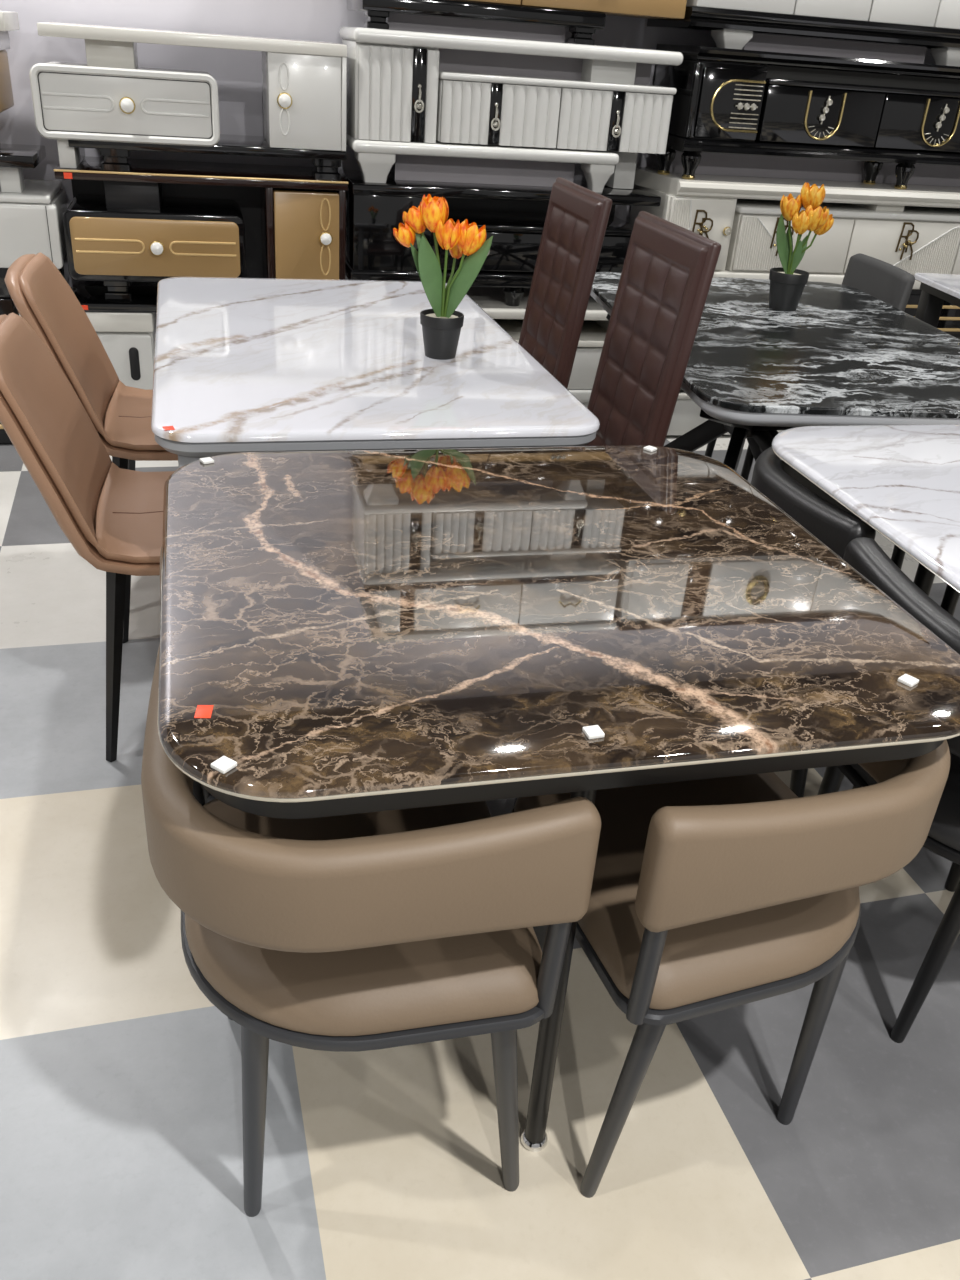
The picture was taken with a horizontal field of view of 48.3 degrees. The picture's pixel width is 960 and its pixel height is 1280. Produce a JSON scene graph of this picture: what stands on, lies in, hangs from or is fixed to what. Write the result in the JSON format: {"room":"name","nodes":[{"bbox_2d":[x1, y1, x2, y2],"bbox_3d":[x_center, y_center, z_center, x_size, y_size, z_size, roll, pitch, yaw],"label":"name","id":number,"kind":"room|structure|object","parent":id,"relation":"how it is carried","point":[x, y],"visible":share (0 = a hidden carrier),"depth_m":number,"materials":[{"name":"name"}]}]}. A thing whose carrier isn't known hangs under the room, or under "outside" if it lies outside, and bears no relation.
{"room":"store","nodes":[
{"label":"store","id":0,"kind":"room"},
{"bbox_2d":[0,0,935,287],"bbox_3d":[0.291,-2.318,3.845,10.000,3.050,0.100,-3,30,-13],"label":"wall","id":1,"kind":"structure","parent":0,"point":[237,74],"depth_m":3.64,"materials":[{"name":"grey paint"}]},
{"bbox_2d":[0,436,959,1279],"bbox_3d":[1.001,0.772,1.526,13.544,0.001,10.079,-3,30,-13],"label":"floor","id":2,"kind":"structure","parent":0,"point":[121,1120],"depth_m":1.56,"materials":[{"name":"beige tile"}]},
{"bbox_2d":[0,298,18,443],"bbox_3d":[-1.928,-0.973,3.718,0.680,0.500,0.372,-3,30,-13],"label":"tv stand","id":3,"kind":"object","parent":2,"relation":"on","point":[7,306],"visible":0.02,"depth_m":3.54,"materials":[{"name":"black paint"}]},
{"bbox_2d":[0,179,68,297],"bbox_3d":[-1.819,-1.332,3.526,0.863,0.326,0.394,-3,30,-13],"label":"storage cabinet","id":4,"kind":"object","parent":3,"relation":"on","point":[31,220],"visible":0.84,"depth_m":3.42,"materials":[{"name":"white paint"}]},
{"bbox_2d":[0,11,45,192],"bbox_3d":[-1.802,-1.673,3.291,0.805,0.498,0.340,-3,30,-13],"label":"tv stand","id":5,"kind":"object","parent":4,"relation":"on","point":[13,157],"visible":1,"depth_m":3.36,"materials":[{"name":"warm white lacquer"},{"name":"gold brown lacquer"},{"name":"black lacquer"}]},
{"bbox_2d":[0,143,45,168],"bbox_3d":[-1.810,-1.536,3.357,0.805,0.037,0.320,-3,30,-13],"label":"shelf","id":6,"kind":"object","parent":5,"relation":"attached to","point":[12,156],"depth_m":3.34,"materials":[{"name":"black paint"}]},
{"bbox_2d":[0,313,173,761],"bbox_3d":[-0.676,-0.236,2.253,0.604,0.821,0.521,-3,30,-13],"label":"shell chair","id":7,"kind":"object","parent":2,"relation":"on","point":[111,515],"visible":0.63,"depth_m":2.11,"materials":[{"name":"leather"}]},
{"bbox_2d":[19,287,155,389],"bbox_3d":[-1.376,-0.988,3.851,0.425,0.468,0.386,-3,30,-13],"label":"storage cabinet","id":8,"kind":"object","parent":2,"relation":"on","point":[127,338],"visible":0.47,"depth_m":3.66,"materials":[{"name":"white paint"}]},
{"bbox_2d":[54,156,347,312],"bbox_3d":[-0.940,-1.392,3.703,0.922,0.438,0.437,-3,30,-13],"label":"tv stand","id":9,"kind":"object","parent":8,"relation":"on","point":[125,232],"visible":0.84,"depth_m":3.56,"materials":[{"name":"black paint"}]},
{"bbox_2d":[63,172,72,178],"bbox_3d":[-1.294,-1.458,3.360,0.025,0.018,0.001,-3,30,-13],"label":"price sticker","id":10,"kind":"object","parent":9,"relation":"attached to","point":[66,175],"visible":1,"depth_m":3.36,"materials":[{"name":"red paper"}]},
{"bbox_2d":[29,22,346,180],"bbox_3d":[-0.935,-1.759,3.501,0.953,0.398,0.419,-3,30,-13],"label":"tv stand","id":11,"kind":"object","parent":9,"relation":"on","point":[113,105],"visible":1,"depth_m":3.35,"materials":[{"name":"white paint"}]},
{"bbox_2d":[4,252,177,470],"bbox_3d":[-0.842,-0.545,2.780,0.604,0.821,0.521,-3,30,-12],"label":"shell chair","id":12,"kind":"object","parent":2,"relation":"on","point":[120,414],"visible":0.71,"depth_m":2.62,"materials":[{"name":"leather"}]},
{"bbox_2d":[160,547,215,803],"bbox_3d":[-0.266,0.149,1.764,0.458,0.682,0.458,-3,30,-13],"label":"chair","id":13,"kind":"object","parent":2,"relation":"on","point":[208,797],"visible":0.02,"depth_m":1.52,"materials":[{"name":"beige leather"}]},
{"bbox_2d":[141,644,600,1216],"bbox_3d":[-0.166,0.379,1.369,0.458,0.682,0.458,-3,30,-13],"label":"chair","id":14,"kind":"object","parent":2,"relation":"on","point":[401,927],"visible":0.79,"depth_m":1.12,"materials":[{"name":"beige leather"}]},
{"bbox_2d":[151,277,599,467],"bbox_3d":[-0.327,-0.337,2.542,0.796,0.756,1.270,-4,30,-14],"label":"dining table","id":15,"kind":"object","parent":2,"relation":"on","point":[241,365],"visible":0.66,"depth_m":2.10,"materials":[{"name":"white stone"}]},
{"bbox_2d":[162,426,174,429],"bbox_3d":[-0.514,-0.350,1.767,0.017,0.001,0.019,-10,32,-23],"label":"price sticker","id":16,"kind":"object","parent":15,"relation":"on","point":[164,427],"visible":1,"depth_m":1.77,"materials":[{"name":"red paper"}]},
{"bbox_2d":[420,309,463,359],"bbox_3d":[-0.082,-0.645,2.259,0.092,0.088,0.092,-3,30,-13],"label":"pot","id":17,"kind":"object","parent":15,"relation":"on","point":[441,328],"depth_m":2.23,"materials":[{"name":"black plastic"}]},
{"bbox_2d":[393,194,492,359],"bbox_3d":[-0.081,-0.745,2.208,0.203,0.314,0.101,4,29,-1],"label":"tulips","id":18,"kind":"object","parent":15,"relation":"on","point":[441,324],"visible":1,"depth_m":2.17,"materials":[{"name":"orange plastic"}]},
{"bbox_2d":[466,287,608,406],"bbox_3d":[0.117,-1.081,4.186,0.840,0.500,0.412,-3,30,-13],"label":"tv stand","id":19,"kind":"object","parent":2,"relation":"on","point":[492,300],"visible":0.09,"depth_m":4.08,"materials":[{"name":"white paint"}]},
{"bbox_2d":[339,169,660,305],"bbox_3d":[0.053,-1.470,3.948,1.110,0.402,0.402,-3,30,-13],"label":"tv stand","id":20,"kind":"object","parent":19,"relation":"on","point":[514,215],"visible":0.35,"depth_m":3.77,"materials":[{"name":"black paint"}]},
{"bbox_2d":[340,26,682,192],"bbox_3d":[0.089,-1.843,3.741,1.115,0.452,0.400,-3,30,-13],"label":"tv stand","id":21,"kind":"object","parent":20,"relation":"on","point":[435,107],"visible":0.98,"depth_m":3.59,"materials":[{"name":"white paint"}]},
{"bbox_2d":[347,0,686,44],"bbox_3d":[0.121,-2.165,3.558,1.080,0.290,0.406,-3,30,-13],"label":"tv stand","id":22,"kind":"object","parent":21,"relation":"on","point":[534,20],"visible":0.98,"depth_m":3.47,"materials":[{"name":"black paint"}]},
{"bbox_2d":[446,210,632,235],"bbox_3d":[0.192,-1.535,3.932,0.760,0.020,0.348,-3,30,-13],"label":"shelf","id":23,"kind":"object","parent":20,"relation":"attached to","point":[497,222],"depth_m":3.86,"materials":[{"name":"black paint"}]},
{"bbox_2d":[493,319,606,346],"bbox_3d":[0.123,-1.193,4.133,0.820,0.024,0.374,-3,30,-13],"label":"shelf","id":24,"kind":"object","parent":19,"relation":"attached to","point":[593,333],"depth_m":4.14,"materials":[{"name":"white paint"}]},
{"bbox_2d":[158,445,959,1151],"bbox_3d":[0.033,0.220,1.609,0.928,0.750,0.898,-4,30,-14],"label":"dining table","id":25,"kind":"object","parent":2,"relation":"on","point":[363,631],"visible":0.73,"depth_m":1.26,"materials":[{"name":"brown stone"}]},
{"bbox_2d":[194,705,213,717],"bbox_3d":[-0.275,0.071,1.065,0.016,0.001,0.023,1,29,-6],"label":"price sticker","id":26,"kind":"object","parent":25,"relation":"on","point":[202,711],"visible":1,"depth_m":1.06,"materials":[{"name":"red paper"}]},
{"bbox_2d":[199,457,213,463],"bbox_3d":[-0.424,-0.279,1.662,0.018,0.004,0.018,-17,36,-33],"label":"pad","id":27,"kind":"object","parent":25,"relation":"on","point":[207,460],"visible":1,"depth_m":1.66,"materials":[{"name":"white plastic"}]},
{"bbox_2d":[210,756,236,773],"bbox_3d":[-0.236,0.115,0.988,0.018,0.004,0.018,21,33,27],"label":"pad","id":28,"kind":"object","parent":25,"relation":"on","point":[224,764],"visible":1,"depth_m":0.98,"materials":[{"name":"white plastic"}]},
{"bbox_2d":[582,725,604,738],"bbox_3d":[0.114,0.093,1.075,0.018,0.004,0.018,-6,31,-18],"label":"pad","id":29,"kind":"object","parent":25,"relation":"on","point":[592,732],"visible":1,"depth_m":1.07,"materials":[{"name":"white plastic"}]},
{"bbox_2d":[643,445,656,451],"bbox_3d":[0.295,-0.331,1.853,0.018,0.004,0.018,27,36,34],"label":"pad","id":30,"kind":"object","parent":25,"relation":"on","point":[649,448],"visible":1,"depth_m":1.85,"materials":[{"name":"white plastic"}]},
{"bbox_2d":[897,674,918,686],"bbox_3d":[0.484,0.046,1.209,0.018,0.004,0.018,-21,38,-37],"label":"pad","id":31,"kind":"object","parent":25,"relation":"on","point":[906,679],"visible":1,"depth_m":1.21,"materials":[{"name":"white plastic"}]},
{"bbox_2d":[519,177,611,388],"bbox_3d":[-0.012,-0.703,2.952,0.523,1.035,0.414,-3,30,-13],"label":"chair","id":32,"kind":"object","parent":2,"relation":"on","point":[577,216],"visible":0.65,"depth_m":2.79,"materials":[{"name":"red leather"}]},
{"bbox_2d":[585,211,720,446],"bbox_3d":[0.140,-0.412,2.455,0.523,1.035,0.414,-3,30,-13],"label":"chair","id":33,"kind":"object","parent":2,"relation":"on","point":[668,270],"visible":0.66,"depth_m":2.31,"materials":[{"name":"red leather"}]},
{"bbox_2d":[666,392,783,436],"bbox_3d":[1.440,-1.023,4.586,1.810,0.185,0.400,-3,30,-13],"label":"plinth","id":34,"kind":"object","parent":2,"relation":"on","point":[686,414],"visible":0.02,"depth_m":4.27,"materials":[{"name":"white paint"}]},
{"bbox_2d":[510,740,949,1197],"bbox_3d":[0.303,0.354,1.477,0.458,0.682,0.458,-7,31,-20],"label":"chair","id":35,"kind":"object","parent":2,"relation":"on","point":[711,895],"visible":0.65,"depth_m":1.25,"materials":[{"name":"beige leather"}]},
{"bbox_2d":[590,272,959,470],"bbox_3d":[0.791,-0.477,2.949,0.880,0.750,1.360,0,30,-8],"label":"dining table","id":36,"kind":"object","parent":2,"relation":"on","point":[846,356],"visible":0.57,"depth_m":2.53,"materials":[{"name":"black stone"}]},
{"bbox_2d":[769,182,833,310],"bbox_3d":[0.867,-1.065,2.904,0.142,0.327,0.106,17,32,21],"label":"tulips","id":37,"kind":"object","parent":36,"relation":"on","point":[787,283],"visible":1,"depth_m":2.90,"materials":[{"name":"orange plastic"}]},
{"bbox_2d":[705,253,914,480],"bbox_3d":[1.011,-0.793,3.460,0.473,0.833,0.400,0,30,-8],"label":"dining chair","id":38,"kind":"object","parent":2,"relation":"on","point":[888,283],"visible":0.25,"depth_m":3.31,"materials":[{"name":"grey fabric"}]},
{"bbox_2d":[680,289,959,391],"bbox_3d":[1.454,-1.286,4.442,1.780,0.414,0.391,-3,30,-13],"label":"tv stand","id":39,"kind":"object","parent":2,"relation":"on","point":[949,320],"visible":0.02,"depth_m":4.31,"materials":[{"name":"black paint"}]},
{"bbox_2d":[629,167,959,288],"bbox_3d":[1.483,-1.616,4.240,1.820,0.360,0.419,-3,30,-13],"label":"tv stand","id":40,"kind":"object","parent":39,"relation":"on","point":[914,229],"visible":0.7,"depth_m":4.03,"materials":[{"name":"white paint"}]},
{"bbox_2d":[654,44,959,188],"bbox_3d":[1.522,-1.958,4.060,1.791,0.416,0.404,-3,30,-13],"label":"tv stand","id":41,"kind":"object","parent":40,"relation":"on","point":[735,112],"visible":0.97,"depth_m":3.83,"materials":[{"name":"black paint"}]},
{"bbox_2d":[647,0,959,66],"bbox_3d":[1.527,-2.270,3.880,1.788,0.304,0.402,-3,30,-13],"label":"tv stand","id":42,"kind":"object","parent":41,"relation":"on","point":[882,30],"visible":0.94,"depth_m":3.69,"materials":[{"name":"white paint"}]},
{"bbox_2d":[751,447,904,797],"bbox_3d":[0.718,0.015,2.089,0.458,0.728,0.458,-3,30,-13],"label":"chair","id":43,"kind":"object","parent":2,"relation":"on","point":[828,520],"visible":0.23,"depth_m":1.83,"materials":[{"name":"black leather"}]},
{"bbox_2d":[772,424,959,788],"bbox_3d":[1.031,0.119,1.924,0.922,0.750,0.920,-3,30,-13],"label":"dining table","id":44,"kind":"object","parent":2,"relation":"on","point":[903,481],"visible":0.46,"depth_m":1.81,"materials":[{"name":"white stone"}]},
{"bbox_2d":[817,537,959,1042],"bbox_3d":[0.799,0.252,1.679,0.458,0.728,0.458,-4,30,-14],"label":"chair","id":45,"kind":"object","parent":2,"relation":"on","point":[864,554],"visible":0.27,"depth_m":1.57,"materials":[{"name":"black leather"}]},
{"bbox_2d":[914,273,959,327],"bbox_3d":[1.925,-0.694,3.488,0.840,0.752,0.970,0,30,-7],"label":"dining table","id":46,"kind":"object","parent":2,"relation":"on","point":[936,288],"visible":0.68,"depth_m":3.62,"materials":[{"name":"stone"}]},
{"bbox_2d":[769,267,808,310],"bbox_3d":[0.848,-0.970,2.964,0.106,0.100,0.106,-3,30,-13],"label":"pot","id":47,"kind":"object","parent":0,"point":[787,284],"depth_m":2.93,"materials":[{"name":"black plastic"}]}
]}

